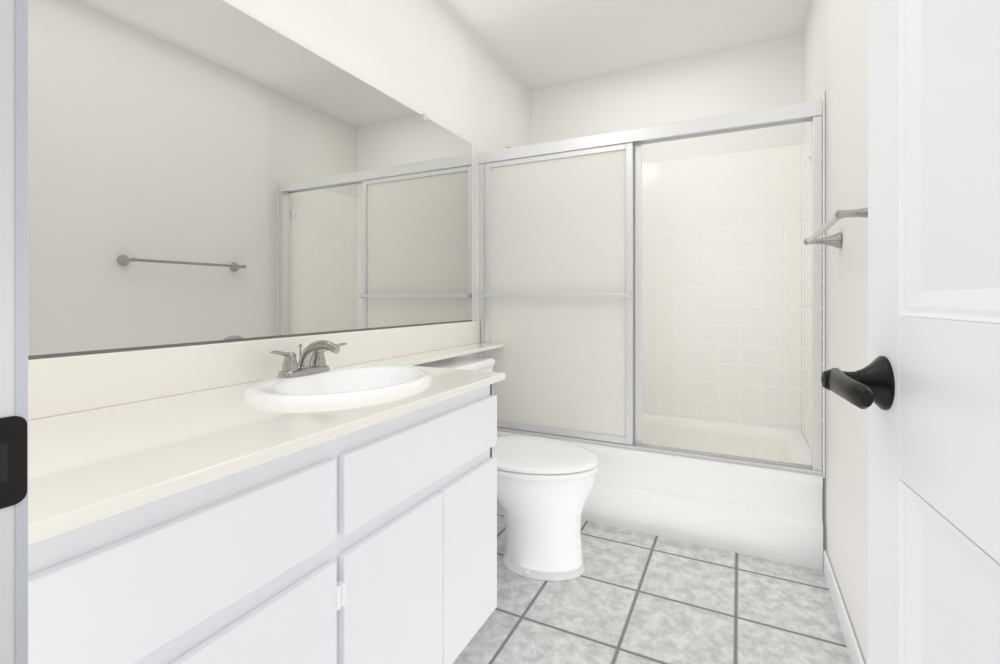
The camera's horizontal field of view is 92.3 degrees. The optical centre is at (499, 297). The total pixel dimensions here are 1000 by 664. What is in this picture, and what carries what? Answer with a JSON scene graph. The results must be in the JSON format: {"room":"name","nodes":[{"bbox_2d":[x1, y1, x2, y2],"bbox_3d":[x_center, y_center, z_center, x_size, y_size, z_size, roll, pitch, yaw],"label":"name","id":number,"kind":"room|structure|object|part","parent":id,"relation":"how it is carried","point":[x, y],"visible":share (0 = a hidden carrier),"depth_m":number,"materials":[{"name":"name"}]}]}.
{"room":"bathroom","nodes":[
{"label":"bathroom","id":0,"kind":"room"},
{"bbox_2d":[45,0,530,356],"bbox_3d":[-0.478,-0.170,1.955,0.100,2.440,3.088,0,0,27],"label":"wall","id":1,"kind":"structure","parent":0,"point":[439,62],"depth_m":2.12,"materials":[{"name":"white paint"}]},
{"bbox_2d":[28,0,471,355],"bbox_3d":[-0.600,-0.344,1.588,0.004,0.913,2.023,0,0,27],"label":"mirror","id":2,"kind":"object","parent":1,"relation":"attached to","point":[205,170],"visible":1,"depth_m":1.28,"materials":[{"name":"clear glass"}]},
{"bbox_2d":[28,320,471,359],"bbox_3d":[-0.598,0.117,1.587,0.007,0.006,2.023,0,0,27],"label":"channel","id":3,"kind":"object","parent":1,"relation":"attached to","point":[136,348],"visible":0.89,"depth_m":1.24,"materials":[{"name":"grey metal"}]},
{"bbox_2d":[28,321,479,420],"bbox_3d":[-0.580,0.179,1.610,0.018,0.117,2.095,0,0,27],"label":"backsplash","id":4,"kind":"structure","parent":1,"relation":"attached to","point":[66,384],"depth_m":1.17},
{"bbox_2d":[440,0,810,90],"bbox_3d":[0.260,-1.440,1.587,1.750,0.100,3.088,0,0,27],"label":"ceiling","id":5,"kind":"structure","parent":0,"point":[532,45],"depth_m":2.49,"materials":[{"name":"white paint"}]},
{"bbox_2d":[452,502,851,663],"bbox_3d":[0.265,1.090,1.595,1.750,0.080,3.068,0,0,27],"label":"floor","id":6,"kind":"structure","parent":0,"point":[629,597],"depth_m":1.61,"materials":[{"name":"tile"}]},
{"bbox_2d":[28,385,496,663],"bbox_3d":[-0.530,0.654,1.094,0.568,0.792,1.215,0,0,27],"label":"bathroom vanity","id":7,"kind":"object","parent":6,"relation":"on","point":[330,498],"depth_m":0.85,"materials":[{"name":"painted wood"},{"name":"laminate"}]},
{"bbox_2d":[28,370,505,548],"bbox_3d":[-0.518,0.248,1.099,0.585,0.021,1.236,0,0,27],"label":"countertop","id":8,"kind":"structure","parent":7,"relation":"on","point":[88,468],"depth_m":0.79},
{"bbox_2d":[260,337,347,376],"bbox_3d":[-0.517,0.168,1.364,0.156,0.099,0.269,0,0,27],"label":"faucet","id":9,"kind":"object","parent":8,"relation":"on","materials":[{"name":"silver metal"}]},
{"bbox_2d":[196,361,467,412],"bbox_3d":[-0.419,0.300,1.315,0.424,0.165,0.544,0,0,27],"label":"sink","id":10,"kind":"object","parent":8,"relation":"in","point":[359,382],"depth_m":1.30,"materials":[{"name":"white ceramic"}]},
{"bbox_2d":[413,356,598,580],"bbox_3d":[0.025,0.667,1.982,0.769,0.766,0.486,0,0,27],"label":"toilet","id":11,"kind":"object","parent":6,"relation":"on","point":[544,486],"visible":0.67,"depth_m":1.79,"materials":[{"name":"white ceramic"}]},
{"bbox_3d":[0.127,0.633,1.931,0.540,0.045,0.414,0,0,27],"label":"seat","id":12,"kind":"part","parent":11,"relation":"part of","materials":[{"name":"white plastic"}]},
{"bbox_2d":[478,100,822,570],"bbox_3d":[0.727,0.071,2.523,1.528,1.958,0.771,0,0,27],"label":"shower enclosure","id":13,"kind":"object","parent":6,"relation":"on","point":[560,270],"visible":0.85,"depth_m":2.26,"materials":[{"name":"white plastic"}]},
{"bbox_3d":[0.283,-0.023,2.373,0.804,1.394,0.106,0,0,27],"label":"door frame","id":14,"kind":"part","parent":13,"relation":"part of","materials":[{"name":"silver metal"}]},
{"bbox_3d":[0.288,-0.021,2.382,0.752,1.338,0.035,0,0,27],"label":"door glass","id":15,"kind":"part","parent":13,"relation":"part of","materials":[{"name":"white"}]},
{"bbox_2d":[531,35,802,163],"bbox_3d":[0.927,-0.170,2.924,1.750,2.440,0.100,0,0,27],"label":"wall","id":16,"kind":"structure","parent":0,"point":[756,76],"depth_m":2.79,"materials":[{"name":"white paint"}]},
{"bbox_2d":[477,89,824,222],"bbox_3d":[0.737,-0.630,2.542,1.544,0.360,0.747,0,0,27],"label":"wall","id":17,"kind":"structure","parent":16,"relation":"attached to","point":[771,181],"depth_m":2.67,"materials":[{"name":"white"}]},
{"bbox_2d":[477,182,824,477],"bbox_3d":[0.735,0.125,2.538,1.544,1.150,0.739,0,0,27],"label":"tile","id":18,"kind":"structure","parent":16,"relation":"attached to","point":[806,326],"depth_m":2.28,"materials":[{"name":"white tile"}]},
{"bbox_2d":[642,213,800,428],"bbox_3d":[0.902,0.125,2.873,1.544,1.150,0.007,0,0,27],"label":"tile","id":19,"kind":"structure","parent":16,"relation":"attached to","point":[721,319],"depth_m":2.69,"materials":[{"name":"white tile"}]},
{"bbox_2d":[803,0,867,663],"bbox_3d":[0.999,-0.170,1.218,0.100,2.440,3.088,0,0,27],"label":"wall","id":20,"kind":"structure","parent":0,"point":[835,49],"depth_m":1.51,"materials":[{"name":"white paint"}]},
{"bbox_2d":[803,207,867,248],"bbox_3d":[0.941,-0.190,1.338,0.103,0.054,0.649,0,0,27],"label":"towel rail","id":21,"kind":"object","parent":20,"relation":"attached to","point":[834,240],"visible":0.71,"depth_m":1.30,"materials":[{"name":"silver metal"}]},
{"bbox_2d":[824,551,864,663],"bbox_3d":[0.788,1.008,0.909,0.026,0.085,2.061,0,0,27],"label":"baseboard","id":22,"kind":"structure","parent":20,"relation":"attached to","point":[854,652],"depth_m":1.46,"materials":[{"name":"white wood"}]},
{"bbox_3d":[-0.393,-0.170,0.276,1.550,2.440,0.120,0,0,27],"label":"wall","id":23,"kind":"structure","parent":0,"visible":0},
{"bbox_2d":[0,0,27,663],"bbox_3d":[-0.046,-0.004,0.104,0.829,2.107,0.148,0,0,27],"label":"door frame","id":24,"kind":"structure","parent":23,"relation":"attached to","point":[13,303],"depth_m":0.31,"materials":[{"name":"white wood"}]},
{"bbox_2d":[0,416,26,508],"bbox_3d":[-0.321,0.106,0.305,0.003,0.058,0.031,0,0,27],"label":"strike plate","id":25,"kind":"object","parent":24,"relation":"attached to","point":[13,460],"visible":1,"depth_m":0.31,"materials":[{"name":"black metal"}]},
{"bbox_2d":[821,0,999,663],"bbox_3d":[0.375,0.029,0.347,0.170,2.018,0.670,0,0,27],"label":"door","id":26,"kind":"structure","parent":23,"relation":"in","point":[923,386],"depth_m":0.50,"materials":[{"name":"white paint"}]},
{"bbox_3d":[0.479,0.106,0.556,0.170,0.067,0.152,0,0,27],"label":"handle","id":27,"kind":"part","parent":26,"relation":"part of","materials":[{"name":"black metal"}]}
]}

